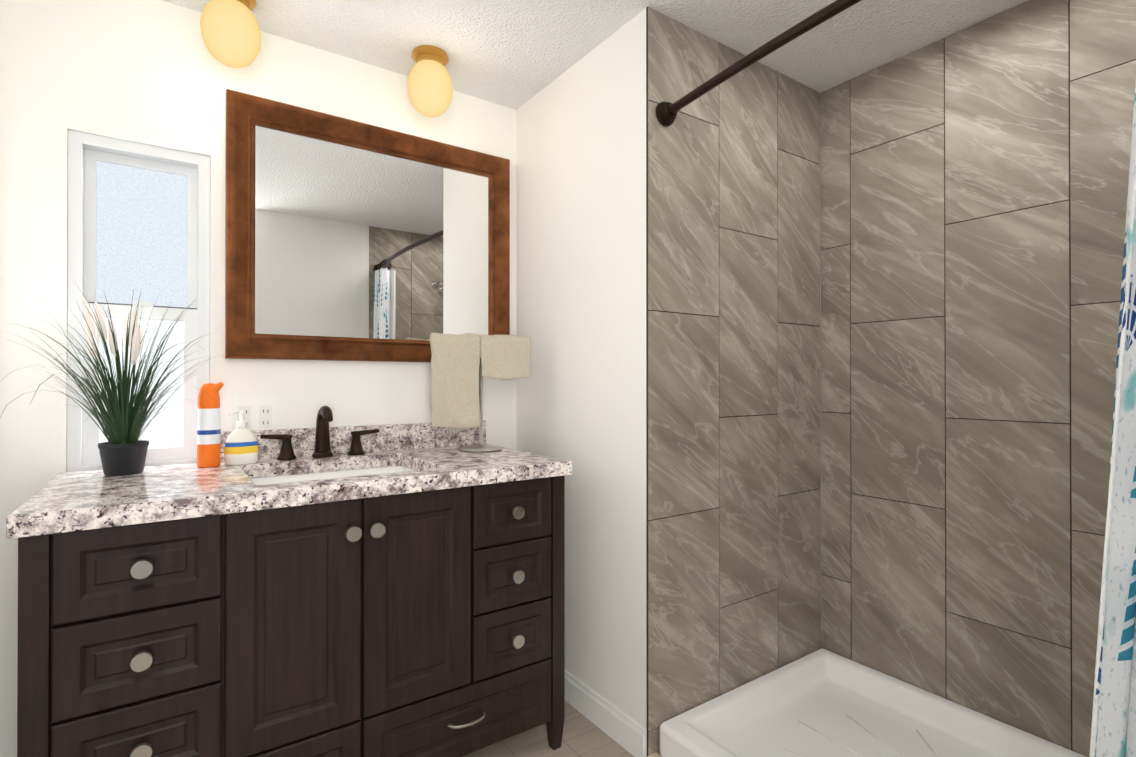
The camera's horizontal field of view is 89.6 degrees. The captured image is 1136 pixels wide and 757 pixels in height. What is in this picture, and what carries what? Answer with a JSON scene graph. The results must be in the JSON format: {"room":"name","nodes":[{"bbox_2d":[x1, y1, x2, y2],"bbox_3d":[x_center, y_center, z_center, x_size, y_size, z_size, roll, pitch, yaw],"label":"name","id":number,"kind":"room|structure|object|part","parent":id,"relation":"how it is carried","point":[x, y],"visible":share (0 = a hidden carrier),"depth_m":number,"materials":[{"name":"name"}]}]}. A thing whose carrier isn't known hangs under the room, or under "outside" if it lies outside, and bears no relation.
{"room":"bathroom","nodes":[
{"label":"bathroom","id":0,"kind":"room"},
{"bbox_2d":[0,0,515,756],"bbox_3d":[-0.866,0.016,1.824,1.551,2.130,0.100,0,0,-35],"label":"wall","id":1,"kind":"structure","parent":0,"point":[152,72],"depth_m":1.55,"materials":[{"name":"white paint"}]},
{"bbox_2d":[67,130,209,471],"bbox_3d":[-1.189,-0.193,1.599,0.312,0.904,0.073,0,0,-35],"label":"window","id":2,"kind":"structure","parent":1,"relation":"in","point":[86,152],"depth_m":1.60,"materials":[{"name":"white plastic"}]},
{"bbox_3d":[-1.199,-0.394,1.614,0.214,0.404,0.003,0,0,-35],"label":"frosted window glass","id":3,"kind":"part","parent":2,"relation":"part of","materials":[{"name":"white glass"}]},
{"bbox_2d":[233,395,275,429],"bbox_3d":[-0.936,0.116,1.709,0.114,0.130,0.008,0,0,-35],"label":"electrical outlet plate","id":4,"kind":"object","parent":1,"relation":"attached to","point":[260,412],"visible":0.67,"depth_m":1.71,"materials":[{"name":"white plastic"}]},
{"bbox_2d":[225,89,509,361],"bbox_3d":[-0.610,-0.446,1.920,0.928,0.777,0.036,0,0,-35],"label":"mirror","id":5,"kind":"object","parent":1,"relation":"attached to","point":[348,240],"visible":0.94,"depth_m":1.87,"materials":[{"name":"brown wood"}]},
{"bbox_2d":[255,125,488,340],"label":"mirror glass","id":6,"kind":"object","parent":5,"relation":"attached to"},
{"bbox_2d":[463,701,633,756],"bbox_3d":[0.430,1.102,0.781,2.500,0.050,3.283,0,0,-35],"label":"floor","id":7,"kind":"structure","parent":0,"point":[583,736],"depth_m":1.69,"materials":[{"name":"tile"}]},
{"bbox_2d":[6,406,571,756],"bbox_3d":[-0.640,0.581,1.558,1.196,0.999,0.584,0,0,-35],"label":"bathroom vanity","id":8,"kind":"object","parent":7,"relation":"on","point":[322,589],"visible":1,"depth_m":1.30,"materials":[{"name":"brown wood"}]},
{"bbox_2d":[6,420,571,538],"bbox_3d":[-0.642,0.217,1.563,1.196,0.126,0.576,0,0,-35],"label":"countertop","id":9,"kind":"structure","parent":8,"relation":"on","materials":[{"name":"stone"}]},
{"bbox_2d":[1,282,253,475],"bbox_3d":[-1.017,0.006,1.379,0.569,0.466,0.430,0,0,-35],"label":"potted plant","id":10,"kind":"object","parent":9,"relation":"on","point":[123,450],"visible":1,"depth_m":1.40,"materials":[{"name":"green plant"}]},
{"bbox_2d":[197,382,223,467],"bbox_3d":[-0.977,0.124,1.561,0.062,0.230,0.055,0,0,-35],"label":"bottle","id":11,"kind":"object","parent":9,"relation":"on","point":[209,435],"visible":1,"depth_m":1.54,"materials":[{"name":"orange plastic"}]},
{"bbox_2d":[224,410,257,464],"bbox_3d":[-0.918,0.164,1.607,0.084,0.151,0.052,0,0,-35],"label":"soap dispenser","id":12,"kind":"object","parent":9,"relation":"on","point":[241,446],"visible":1,"depth_m":1.59,"materials":[{"name":"white plastic"}]},
{"bbox_2d":[260,406,378,459],"bbox_3d":[-0.737,0.161,1.732,0.341,0.158,0.122,0,0,-35],"label":"faucet","id":13,"kind":"object","parent":9,"relation":"on","point":[322,442],"depth_m":1.76,"materials":[{"name":"brown metal"}]},
{"bbox_2d":[251,466,414,484],"bbox_3d":[-0.617,0.359,1.558,0.482,0.157,0.399,0,0,-35],"label":"sink","id":14,"kind":"object","parent":9,"relation":"in","point":[295,475],"depth_m":1.70,"materials":[{"name":"white ceramic"}]},
{"bbox_2d":[430,333,530,451],"bbox_3d":[-0.294,0.044,1.936,0.330,0.394,0.175,0,0,-35],"label":"towel stand","id":15,"kind":"object","parent":9,"relation":"on","point":[460,364],"visible":1,"depth_m":1.90,"materials":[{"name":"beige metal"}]},
{"bbox_2d":[647,752,661,756],"bbox_3d":[0.594,1.067,1.071,0.060,0.022,1.293,0,0,-35],"label":"shower threshold","id":16,"kind":"object","parent":7,"relation":"on","point":[655,754],"visible":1,"depth_m":1.60,"materials":[{"name":"beige"}]},
{"bbox_2d":[659,648,1085,756],"bbox_3d":[0.956,1.026,1.322,0.816,0.104,1.289,0,0,-35],"label":"shower pan","id":17,"kind":"object","parent":7,"relation":"on","point":[821,702],"visible":0.98,"depth_m":1.69,"materials":[{"name":"white plastic"}]},
{"bbox_2d":[516,8,646,728],"bbox_3d":[0.372,0.018,2.230,0.950,2.130,0.842,0,0,-35],"label":"wall block","id":18,"kind":"object","parent":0,"point":[581,237],"visible":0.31,"depth_m":1.81,"materials":[{"name":"white paint"}]},
{"bbox_2d":[565,670,646,756],"bbox_3d":[0.005,1.036,1.911,0.013,0.092,0.742,0,0,-35],"label":"baseboard","id":19,"kind":"structure","parent":18,"relation":"attached to","point":[621,728],"depth_m":1.74,"materials":[{"name":"white wood"}]},
{"bbox_2d":[646,7,820,755],"bbox_3d":[0.573,0.016,1.852,0.850,2.130,0.008,0,0,-35],"label":"shower wall tile","id":20,"kind":"structure","parent":18,"relation":"attached to","point":[733,498],"depth_m":1.80,"materials":[{"name":"tile"}]},
{"bbox_2d":[162,0,1028,109],"bbox_3d":[0.430,-1.078,0.790,2.500,0.050,3.283,0,0,-35],"label":"ceiling","id":21,"kind":"structure","parent":0,"point":[515,54],"depth_m":1.72,"materials":[{"name":"white paint"}]},
{"bbox_2d":[200,0,260,67],"bbox_3d":[-0.917,-0.952,1.558,0.144,0.196,0.144,0,0,-35],"label":"ceiling lamp","id":22,"kind":"object","parent":21,"relation":"attached to","point":[231,33],"visible":1,"depth_m":1.51,"materials":[{"name":"yellow glass"}]},
{"bbox_2d":[407,45,452,116],"bbox_3d":[-0.447,-0.950,1.853,0.144,0.196,0.144,0,0,-35],"label":"ceiling lamp","id":23,"kind":"object","parent":21,"relation":"attached to","point":[430,88],"visible":1,"depth_m":1.81,"materials":[{"name":"yellow glass"}]},
{"bbox_2d":[820,94,821,647],"bbox_3d":[1.363,0.015,1.552,0.092,2.130,1.401,0,0,-35],"label":"wall","id":24,"kind":"structure","parent":0,"point":[820,291],"depth_m":2.10,"materials":[{"name":"grey tile"}]},
{"bbox_2d":[821,0,1135,756],"bbox_3d":[1.296,0.015,1.562,0.008,2.130,1.293,0,0,-35],"label":"shower wall tile","id":25,"kind":"structure","parent":24,"relation":"attached to","point":[974,185],"depth_m":1.68,"materials":[{"name":"tile"}]},
{"label":"outside","id":26,"kind":"structure","parent":0,"visible":0},
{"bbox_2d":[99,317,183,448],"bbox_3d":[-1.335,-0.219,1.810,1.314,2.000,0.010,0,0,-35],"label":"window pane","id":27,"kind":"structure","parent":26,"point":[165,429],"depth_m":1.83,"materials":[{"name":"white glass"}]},
{"bbox_3d":[1.059,0.011,0.551,1.548,2.130,0.100,0,0,-35],"label":"wall","id":28,"kind":"structure","parent":0,"visible":0},
{"bbox_3d":[1.314,0.012,0.783,0.850,2.130,0.008,0,0,-35],"label":"wall tile","id":29,"kind":"structure","parent":28,"relation":"attached to","visible":0},
{"bbox_2d":[656,0,861,126],"bbox_3d":[0.635,-0.762,1.107,0.091,0.068,1.291,0,0,-35],"label":"curtain rod","id":30,"kind":"object","parent":29,"relation":"attached to","point":[666,113],"visible":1,"depth_m":1.34,"materials":[{"name":"brown metal"}]},
{"bbox_2d":[1089,88,1135,756],"bbox_3d":[0.893,0.084,0.733,0.130,1.729,0.367,0,0,-43],"label":"shower curtain","id":31,"kind":"object","parent":30,"relation":"hanging from","point":[1113,729],"visible":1,"depth_m":0.81,"materials":[{"name":"white fabric"}]}
]}

